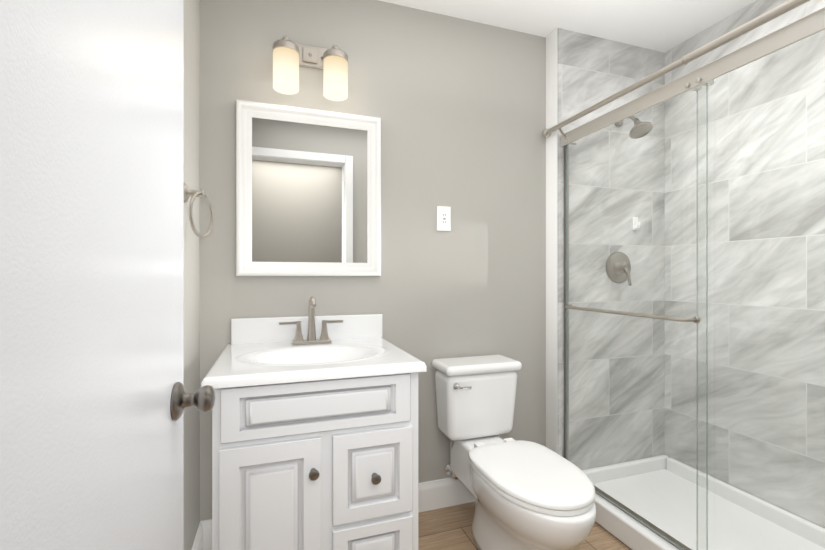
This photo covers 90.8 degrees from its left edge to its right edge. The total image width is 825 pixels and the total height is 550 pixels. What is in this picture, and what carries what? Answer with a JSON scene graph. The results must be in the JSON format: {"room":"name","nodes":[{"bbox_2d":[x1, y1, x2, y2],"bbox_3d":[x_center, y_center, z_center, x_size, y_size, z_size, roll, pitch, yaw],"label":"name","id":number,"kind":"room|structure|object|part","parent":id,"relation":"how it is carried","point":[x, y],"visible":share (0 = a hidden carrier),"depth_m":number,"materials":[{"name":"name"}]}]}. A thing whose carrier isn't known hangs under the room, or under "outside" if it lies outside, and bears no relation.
{"room":"bathroom","nodes":[
{"label":"bathroom","id":0,"kind":"room"},
{"bbox_2d":[184,0,199,549],"bbox_3d":[-0.617,-0.070,0.762,0.120,2.340,1.740,0,0,-19],"label":"wall","id":1,"kind":"structure","parent":0,"point":[191,264],"depth_m":1.45,"materials":[{"name":"grey paint"}]},
{"bbox_2d":[191,523,202,549],"bbox_3d":[-0.573,1.035,0.843,0.013,0.130,1.585,0,0,-19],"label":"baseboard","id":2,"kind":"structure","parent":1,"relation":"attached to","point":[198,543],"depth_m":1.54,"materials":[{"name":"white paint"}]},
{"bbox_2d":[184,183,212,237],"bbox_3d":[-0.700,-0.208,1.321,0.079,0.176,0.144,0,0,-19],"label":"towel ring","id":3,"kind":"object","parent":1,"relation":"attached to","point":[192,194],"visible":0.94,"depth_m":1.31,"materials":[{"name":"silver metal"}]},
{"bbox_2d":[200,0,545,520],"bbox_3d":[0.255,-0.070,2.039,2.590,2.340,0.120,0,0,-19],"label":"wall","id":4,"kind":"structure","parent":0,"point":[457,106],"depth_m":1.90,"materials":[{"name":"grey paint"}]},
{"bbox_2d":[200,519,211,549],"bbox_3d":[-0.784,1.035,1.617,0.110,0.130,0.013,0,0,-19],"label":"baseboard","id":5,"kind":"structure","parent":4,"relation":"attached to","point":[206,525],"depth_m":1.60,"materials":[{"name":"white paint"}]},
{"bbox_2d":[231,313,382,345],"bbox_3d":[-0.431,0.228,1.730,0.622,0.105,0.021,0,0,-19],"label":"backsplash","id":6,"kind":"structure","parent":4,"relation":"attached to","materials":[{"name":"white stone"}]},
{"bbox_2d":[236,100,380,275],"bbox_3d":[-0.425,-0.348,1.729,0.597,0.707,0.028,0,0,-19],"label":"mirror","id":7,"kind":"object","parent":4,"relation":"attached to","point":[308,192],"visible":1,"depth_m":1.73,"materials":[{"name":"white paint"}]},
{"bbox_2d":[250,116,368,263],"bbox_3d":[-0.429,-0.348,1.740,0.487,0.597,0.005,0,0,-19],"label":"mirror glass","id":8,"kind":"object","parent":7,"relation":"attached to","point":[309,177],"depth_m":1.73,"materials":[{"name":"mirror"}]},
{"bbox_2d":[273,36,347,100],"bbox_3d":[-0.418,-0.859,1.675,0.299,0.233,0.134,0,0,-19],"label":"vanity light fixture","id":9,"kind":"object","parent":4,"relation":"attached to","point":[290,57],"visible":1,"depth_m":1.65,"materials":[{"name":"white glass"}]},
{"bbox_3d":[-0.506,-0.813,1.629,0.100,0.142,0.100,0,0,-19],"label":"lamp shade","id":10,"kind":"part","parent":9,"relation":"part of","materials":[{"name":"white glass"}]},
{"bbox_3d":[-0.319,-0.813,1.692,0.100,0.142,0.100,0,0,-19],"label":"lamp shade","id":11,"kind":"part","parent":9,"relation":"part of","materials":[{"name":"white glass"}]},
{"bbox_2d":[437,206,450,230],"bbox_3d":[0.150,-0.268,1.934,0.070,0.116,0.010,0,0,-19],"label":"outlet","id":12,"kind":"object","parent":4,"relation":"attached to","point":[443,218],"visible":1,"depth_m":1.93,"materials":[{"name":"white plastic"}]},
{"bbox_2d":[418,477,475,512],"bbox_3d":[0.278,1.035,1.976,0.895,0.130,0.013,0,0,-19],"label":"baseboard","id":13,"kind":"structure","parent":4,"relation":"attached to","point":[441,493],"depth_m":1.92,"materials":[{"name":"white paint"}]},
{"bbox_2d":[418,501,631,549],"bbox_3d":[0.210,1.130,0.456,3.930,0.060,3.090,0,0,-19],"label":"floor","id":14,"kind":"structure","parent":0,"point":[448,528],"depth_m":1.73,"materials":[{"name":"brown wood"}]},
{"bbox_2d":[201,296,426,549],"bbox_3d":[-0.350,0.593,1.460,0.646,1.015,0.584,0,0,-19],"label":"bathroom vanity","id":15,"kind":"object","parent":14,"relation":"on","point":[314,432],"visible":1,"depth_m":1.23,"materials":[{"name":"white paint"}]},
{"bbox_2d":[279,296,342,345],"bbox_3d":[-0.400,0.182,1.627,0.252,0.193,0.118,0,0,-19],"label":"faucet","id":16,"kind":"object","parent":15,"relation":"on","point":[311,340],"depth_m":1.64,"materials":[{"name":"silver metal"}]},
{"bbox_2d":[432,355,595,549],"bbox_3d":[0.383,0.745,1.597,0.372,0.710,0.798,0,0,-19],"label":"toilet","id":17,"kind":"object","parent":14,"relation":"on","point":[528,495],"visible":1,"depth_m":1.53,"materials":[{"name":"white ceramic"}]},
{"bbox_3d":[0.212,0.475,1.731,0.076,0.030,0.026,0,0,-19],"label":"lever","id":18,"kind":"part","parent":17,"relation":"part of","materials":[{"name":"silver metal"}]},
{"bbox_3d":[0.291,0.580,1.869,0.352,0.296,0.183,0,0,-19],"label":"tank","id":19,"kind":"part","parent":17,"relation":"part of","materials":[{"name":"white ceramic"}]},
{"bbox_3d":[0.292,0.411,1.865,0.372,0.042,0.198,0,0,-19],"label":"tank lid","id":20,"kind":"part","parent":17,"relation":"part of","materials":[{"name":"white ceramic"}]},
{"bbox_3d":[0.423,0.710,1.479,0.344,0.044,0.514,0,0,-19],"label":"seat","id":21,"kind":"part","parent":17,"relation":"part of","materials":[{"name":"white plastic"}]},
{"bbox_3d":[0.409,0.917,1.522,0.338,0.366,0.639,0,0,-19],"label":"bowl","id":22,"kind":"part","parent":17,"relation":"part of","materials":[{"name":"white ceramic"}]},
{"bbox_2d":[542,0,824,549],"bbox_3d":[1.280,0.125,1.461,0.776,1.950,1.604,0,0,-19],"label":"shower","id":23,"kind":"object","parent":14,"relation":"on","point":[662,502],"visible":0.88,"depth_m":1.66,"materials":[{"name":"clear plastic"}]},
{"bbox_3d":[0.945,-0.715,1.348,0.069,0.074,1.603,0,0,-19],"label":"rod rail","id":24,"kind":"part","parent":23,"relation":"part of","materials":[{"name":"silver metal"}]},
{"bbox_3d":[1.006,-0.671,1.332,0.065,0.058,1.517,0,0,-19],"label":"header rail","id":25,"kind":"part","parent":23,"relation":"part of","materials":[{"name":"silver metal"}]},
{"bbox_2d":[379,0,755,52],"bbox_3d":[0.210,-1.270,0.456,3.930,0.060,3.090,0,0,-19],"label":"ceiling","id":26,"kind":"structure","parent":0,"point":[663,26],"depth_m":1.95,"materials":[{"name":"white paint"}]},
{"bbox_2d":[664,454,821,526],"bbox_3d":[1.920,-0.070,0.972,0.120,2.340,2.970,0,0,-19],"label":"wall","id":27,"kind":"structure","parent":0,"point":[745,491],"depth_m":1.88,"materials":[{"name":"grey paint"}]},
{"bbox_2d":[665,0,824,527],"bbox_3d":[1.653,-0.120,1.557,0.010,2.240,1.530,0,0,-19],"label":"tile","id":28,"kind":"structure","parent":27,"relation":"attached to","point":[747,13],"depth_m":1.85,"materials":[{"name":"tile"}]},
{"bbox_3d":[1.056,-0.070,2.205,0.725,2.340,0.080,0,0,-19],"label":"wall","id":29,"kind":"structure","parent":0,"visible":0},
{"bbox_2d":[546,28,557,453],"bbox_3d":[0.712,-0.135,2.084,0.004,2.208,0.088,0,0,-19],"label":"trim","id":30,"kind":"structure","parent":29,"relation":"attached to","point":[552,245],"depth_m":2.07,"materials":[{"name":"white paint"}]},
{"bbox_2d":[558,28,664,469],"bbox_3d":[1.067,-0.120,2.161,0.712,2.240,0.010,0,0,-19],"label":"tile","id":31,"kind":"structure","parent":29,"relation":"attached to","point":[593,70],"depth_m":2.15,"materials":[{"name":"tile"}]},
{"bbox_3d":[0.135,0.080,0.162,0.760,2.040,0.120,0,0,-19],"label":"lining","id":32,"kind":"object","parent":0,"visible":0},
{"bbox_2d":[0,0,183,549],"bbox_3d":[-0.359,0.078,0.454,0.052,2.020,0.711,0,0,-19],"label":"door","id":33,"kind":"structure","parent":32,"relation":"attached to","point":[91,252],"depth_m":0.42,"materials":[{"name":"white paint"}]},
{"bbox_2d":[170,382,214,420],"bbox_3d":[-0.446,0.228,0.731,0.167,0.068,0.069,0,0,-19],"label":"door knob","id":34,"kind":"object","parent":33,"relation":"attached to","point":[202,399],"depth_m":0.73,"materials":[{"name":"silver metal"}]}
]}

